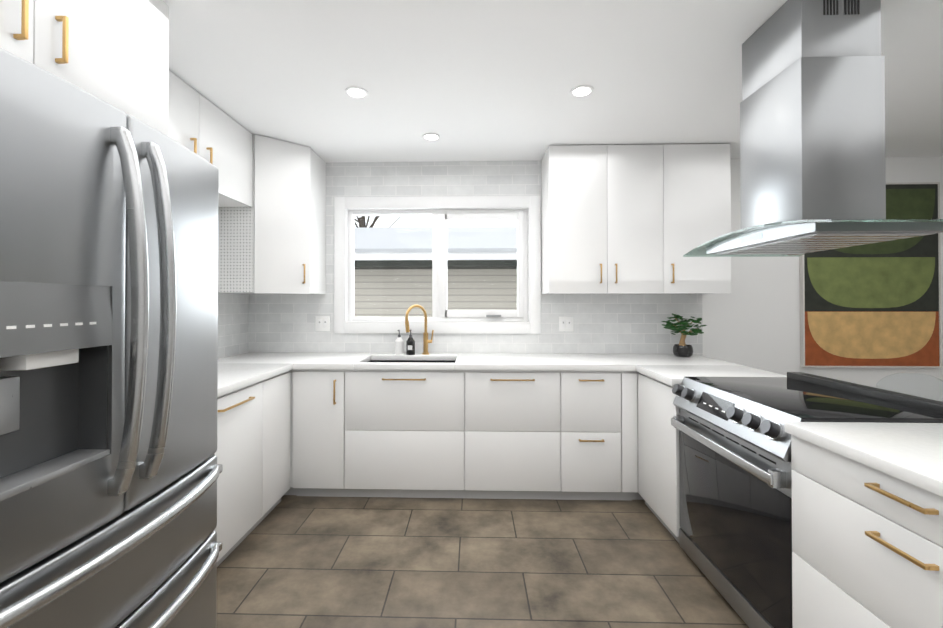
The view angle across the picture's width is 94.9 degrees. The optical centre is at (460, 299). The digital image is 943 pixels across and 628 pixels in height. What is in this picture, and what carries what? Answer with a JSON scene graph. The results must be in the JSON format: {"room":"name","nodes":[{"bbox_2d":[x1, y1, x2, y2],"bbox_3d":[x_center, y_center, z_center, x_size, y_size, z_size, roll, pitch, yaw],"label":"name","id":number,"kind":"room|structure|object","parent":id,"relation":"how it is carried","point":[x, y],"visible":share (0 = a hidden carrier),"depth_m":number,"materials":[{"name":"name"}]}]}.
{"room":"kitchen","nodes":[
{"label":"kitchen","id":0,"kind":"room"},
{"bbox_2d":[218,293,248,358],"bbox_3d":[-1.899,0.089,0.659,0.150,2.470,5.800,0,0,2],"label":"wall","id":1,"kind":"structure","parent":0,"point":[233,324],"depth_m":3.32,"materials":[{"name":"white tile"}]},
{"bbox_2d":[0,0,175,140],"bbox_3d":[-1.472,-0.863,1.168,0.666,0.552,1.025,0,0,2],"label":"upper cabinet","id":2,"kind":"object","parent":1,"relation":"attached to","point":[115,51],"depth_m":1.38,"materials":[{"name":"white wood"}]},
{"bbox_2d":[176,76,203,157],"bbox_3d":[-1.607,-0.883,2.027,0.346,0.498,0.675,0,0,2],"label":"upper cabinet","id":3,"kind":"object","parent":1,"relation":"attached to","point":[189,103],"depth_m":2.28,"materials":[{"name":"white wood"}]},
{"bbox_2d":[204,97,251,207],"bbox_3d":[-1.589,-0.877,2.655,0.346,0.498,0.581,0,0,2],"label":"upper cabinet","id":4,"kind":"object","parent":1,"relation":"attached to","point":[227,144],"depth_m":2.66,"materials":[{"name":"white wood"}]},
{"bbox_2d":[218,208,247,293],"bbox_3d":[-1.573,-0.582,3.248,0.344,1.078,0.609,0,0,2],"label":"upper cabinet","id":5,"kind":"object","parent":1,"relation":"attached to","point":[232,222],"depth_m":2.94,"materials":[{"name":"white"}]},
{"bbox_2d":[248,134,311,293],"bbox_3d":[-1.253,-0.579,3.061,0.294,1.079,0.267,0,0,2],"label":"upper cabinet","id":6,"kind":"object","parent":1,"relation":"attached to","point":[271,214],"depth_m":3.04,"materials":[{"name":"white wood"}]},
{"bbox_2d":[216,495,748,627],"bbox_3d":[0.985,1.348,0.565,6.020,0.050,6.200,0,0,2],"label":"floor","id":7,"kind":"structure","parent":0,"point":[292,561],"depth_m":2.14,"materials":[{"name":"tile"}]},
{"bbox_2d":[0,48,222,627],"bbox_3d":[-1.276,0.408,1.134,1.007,1.840,0.920,0,0,2],"label":"fridge","id":8,"kind":"object","parent":7,"relation":"on","point":[111,469],"visible":1,"depth_m":1.06,"materials":[{"name":"grey metal"}]},
{"bbox_2d":[214,379,265,566],"bbox_3d":[-1.467,0.902,2.230,0.614,0.872,0.600,0,0,2],"label":"base cabinet","id":9,"kind":"object","parent":7,"relation":"on","point":[252,453],"depth_m":2.28,"materials":[{"name":"white wood"}]},
{"bbox_2d":[217,360,296,396],"bbox_3d":[-1.443,0.442,2.259,0.660,0.040,1.230,0,0,2],"label":"countertop","id":10,"kind":"structure","parent":9,"relation":"on","point":[237,372],"depth_m":2.59,"materials":[{"name":"white stone"}]},
{"bbox_2d":[266,371,290,515],"bbox_3d":[-1.452,0.906,2.729,0.614,0.872,0.399,0,0,2],"label":"base cabinet","id":11,"kind":"object","parent":7,"relation":"on","point":[278,386],"depth_m":2.71,"materials":[{"name":"white wood"}]},
{"bbox_2d":[284,369,295,494],"bbox_3d":[-1.431,0.910,3.225,0.629,0.872,0.621,0,0,2],"label":"base cabinet","id":12,"kind":"object","parent":7,"relation":"on","point":[293,372],"depth_m":2.92,"materials":[{"name":"white wood"}]},
{"bbox_2d":[218,352,734,370],"bbox_3d":[0.047,0.563,3.173,3.586,0.265,0.646,0,0,2],"label":"countertop","id":13,"kind":"structure","parent":12,"relation":"on","point":[305,360],"depth_m":3.09,"materials":[{"name":"white stone"}]},
{"bbox_2d":[395,330,403,354],"bbox_3d":[-0.479,0.335,3.384,0.068,0.195,0.074,0,0,2],"label":"soap bottle","id":14,"kind":"object","parent":13,"relation":"on","point":[399,345],"visible":1,"depth_m":3.36,"materials":[{"name":"white plastic"}]},
{"bbox_2d":[406,330,414,354],"bbox_3d":[-0.389,0.335,3.382,0.068,0.195,0.074,0,0,2],"label":"soap bottle","id":15,"kind":"object","parent":13,"relation":"on","point":[410,345],"visible":1,"depth_m":3.36,"materials":[{"name":"black plastic"}]},
{"bbox_2d":[405,305,433,354],"bbox_3d":[-0.316,0.237,3.357,0.210,0.392,0.168,0,0,2],"label":"faucet","id":16,"kind":"object","parent":13,"relation":"on","point":[426,341],"visible":1,"depth_m":3.39,"materials":[{"name":"gold metal"}]},
{"bbox_2d":[661,314,706,356],"bbox_3d":[1.675,0.270,3.255,0.310,0.324,0.183,0,0,2],"label":"bonsai plant","id":17,"kind":"object","parent":13,"relation":"on","point":[681,349],"visible":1,"depth_m":3.23,"materials":[{"name":"green plant"}]},
{"bbox_2d":[292,369,375,496],"bbox_3d":[-0.923,0.910,3.210,0.387,0.872,0.621,0,0,2],"label":"base cabinet","id":18,"kind":"object","parent":7,"relation":"on","point":[325,399],"depth_m":2.90,"materials":[{"name":"white wood"}]},
{"bbox_2d":[352,385,455,497],"bbox_3d":[-0.366,1.036,3.193,0.794,0.620,0.621,0,0,2],"label":"base cabinet","id":19,"kind":"object","parent":7,"relation":"on","point":[404,437],"depth_m":2.88,"materials":[{"name":"white wood"}]},
{"bbox_2d":[456,370,563,499],"bbox_3d":[0.335,0.910,3.174,0.669,0.872,0.621,0,0,2],"label":"base cabinet","id":20,"kind":"object","parent":7,"relation":"on","point":[520,434],"depth_m":2.87,"materials":[{"name":"white wood"}]},
{"bbox_2d":[564,371,623,499],"bbox_3d":[0.866,0.910,3.158,0.394,0.872,0.621,0,0,2],"label":"base cabinet","id":21,"kind":"object","parent":7,"relation":"on","point":[593,400],"depth_m":2.85,"materials":[{"name":"white wood"}]},
{"bbox_2d":[624,371,643,500],"bbox_3d":[1.441,0.910,3.142,0.757,0.872,0.621,0,0,2],"label":"base cabinet","id":22,"kind":"object","parent":7,"relation":"on","point":[631,493],"depth_m":2.84,"materials":[{"name":"white wood"}]},
{"bbox_2d":[638,373,680,542],"bbox_3d":[1.479,0.905,2.568,0.648,0.872,0.552,0,0,2],"label":"base cabinet","id":23,"kind":"object","parent":7,"relation":"on","point":[658,462],"visible":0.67,"depth_m":2.52,"materials":[{"name":"white wood"}]},
{"bbox_2d":[629,360,786,385],"bbox_3d":[1.469,0.445,2.543,0.706,0.040,0.493,0,0,2],"label":"countertop","id":24,"kind":"structure","parent":23,"relation":"on","point":[670,372],"depth_m":2.59,"materials":[{"name":"white stone"}]},
{"bbox_2d":[671,372,942,627],"bbox_3d":[1.436,0.856,1.877,0.694,0.958,0.826,0,0,2],"label":"range","id":25,"kind":"object","parent":7,"relation":"on","point":[735,491],"visible":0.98,"depth_m":1.76,"materials":[{"name":"silver metal"}]},
{"bbox_2d":[791,435,942,627],"bbox_3d":[1.434,0.889,1.070,0.645,0.876,0.780,0,0,2],"label":"base cabinet","id":26,"kind":"object","parent":7,"relation":"on","point":[867,546],"visible":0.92,"depth_m":1.19,"materials":[{"name":"white wood"}]},
{"bbox_2d":[784,422,942,496],"bbox_3d":[1.449,0.428,0.861,0.730,0.035,1.203,0,0,2],"label":"countertop","id":27,"kind":"structure","parent":26,"relation":"on","point":[911,453],"depth_m":1.24,"materials":[{"name":"white stone"}]},
{"bbox_2d":[876,374,942,400],"bbox_3d":[2.415,0.867,2.103,0.400,0.942,0.468,0,0,2],"label":"acrylic chair","id":28,"kind":"object","parent":7,"relation":"on","point":[913,385],"visible":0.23,"depth_m":2.33,"materials":[{"name":"clear plastic"}]},
{"bbox_2d":[163,0,942,162],"bbox_3d":[0.985,-1.171,0.587,6.020,0.050,6.200,0,0,2],"label":"ceiling","id":29,"kind":"structure","parent":0,"point":[482,80],"depth_m":2.15,"materials":[{"name":"white paint"}]},
{"bbox_2d":[345,86,367,97],"bbox_3d":[-0.567,-1.127,2.362,0.124,0.007,0.124,0,0,2],"label":"recessed light","id":30,"kind":"object","parent":29,"relation":"in","point":[355,92],"visible":1,"depth_m":2.35,"materials":[{"name":"white plastic"}]},
{"bbox_2d":[422,133,439,140],"bbox_3d":[-0.201,-1.122,2.992,0.124,0.007,0.124,0,0,2],"label":"recessed light","id":31,"kind":"object","parent":29,"relation":"in","point":[431,136],"visible":1,"depth_m":2.98,"materials":[{"name":"white"}]},
{"bbox_2d":[570,85,593,96],"bbox_3d":[0.658,-1.127,2.347,0.124,0.007,0.124,0,0,2],"label":"recessed light","id":32,"kind":"object","parent":29,"relation":"in","point":[581,90],"visible":1,"depth_m":2.33,"materials":[{"name":"white"}]},
{"bbox_2d":[683,0,942,256],"bbox_3d":[1.419,-0.673,1.741,0.580,0.923,0.950,0,0,2],"label":"range hood","id":33,"kind":"object","parent":29,"relation":"hanging from","point":[812,144],"visible":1,"depth_m":1.57,"materials":[{"name":"silver metal"}]},
{"bbox_2d":[248,157,942,401],"bbox_3d":[1.071,0.114,3.550,6.020,2.470,0.150,0,0,2],"label":"wall","id":34,"kind":"structure","parent":0,"point":[752,319],"depth_m":3.47,"materials":[{"name":"white paint"}]},
{"bbox_2d":[312,150,325,293],"bbox_3d":[-1.255,-0.582,3.239,0.292,1.078,0.609,0,0,2],"label":"upper cabinet","id":35,"kind":"object","parent":34,"relation":"attached to","point":[318,164],"depth_m":3.37,"materials":[{"name":"white wood"}]},
{"bbox_2d":[315,316,329,330],"bbox_3d":[-1.126,0.199,3.533,0.116,0.120,0.008,0,0,2],"label":"outlet","id":36,"kind":"object","parent":34,"relation":"attached to","point":[322,323],"visible":1,"depth_m":3.53,"materials":[{"name":"white plastic"}]},
{"bbox_2d":[334,196,540,333],"bbox_3d":[-0.190,-0.278,3.580,1.672,1.109,0.168,0,0,2],"label":"window","id":37,"kind":"structure","parent":34,"relation":"in","point":[525,213],"depth_m":3.52,"materials":[{"name":"white plastic"}]},
{"bbox_2d":[559,317,572,330],"bbox_3d":[0.849,0.199,3.475,0.116,0.120,0.008,0,0,2],"label":"outlet","id":38,"kind":"object","parent":34,"relation":"attached to","point":[565,323],"visible":1,"depth_m":3.47,"materials":[{"name":"white plastic"}]},
{"bbox_2d":[541,144,668,293],"bbox_3d":[1.057,-0.581,3.303,0.823,1.077,0.348,0,0,2],"label":"upper cabinet","id":39,"kind":"object","parent":34,"relation":"attached to","point":[630,219],"depth_m":3.13,"materials":[{"name":"white wood"}]},
{"bbox_2d":[665,144,730,293],"bbox_3d":[1.707,-0.581,3.284,0.477,1.077,0.348,0,0,2],"label":"upper cabinet","id":40,"kind":"object","parent":34,"relation":"attached to","point":[697,176],"depth_m":3.11,"materials":[{"name":"white wood"}]},
{"bbox_2d":[799,182,941,367],"bbox_3d":[3.209,-0.189,3.395,1.049,1.443,0.035,0,0,2],"label":"painting","id":41,"kind":"object","parent":34,"relation":"attached to","point":[875,305],"visible":0.75,"depth_m":3.38,"materials":[{"name":"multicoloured paint"}]},
{"label":"outside","id":42,"kind":"structure","parent":0,"visible":0},
{"bbox_2d":[354,216,516,316],"bbox_3d":[0.153,-0.547,7.815,14.400,6.966,8.012,0,0,2],"label":"neighbour","id":43,"kind":"structure","parent":42,"point":[393,291],"depth_m":6.26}
]}

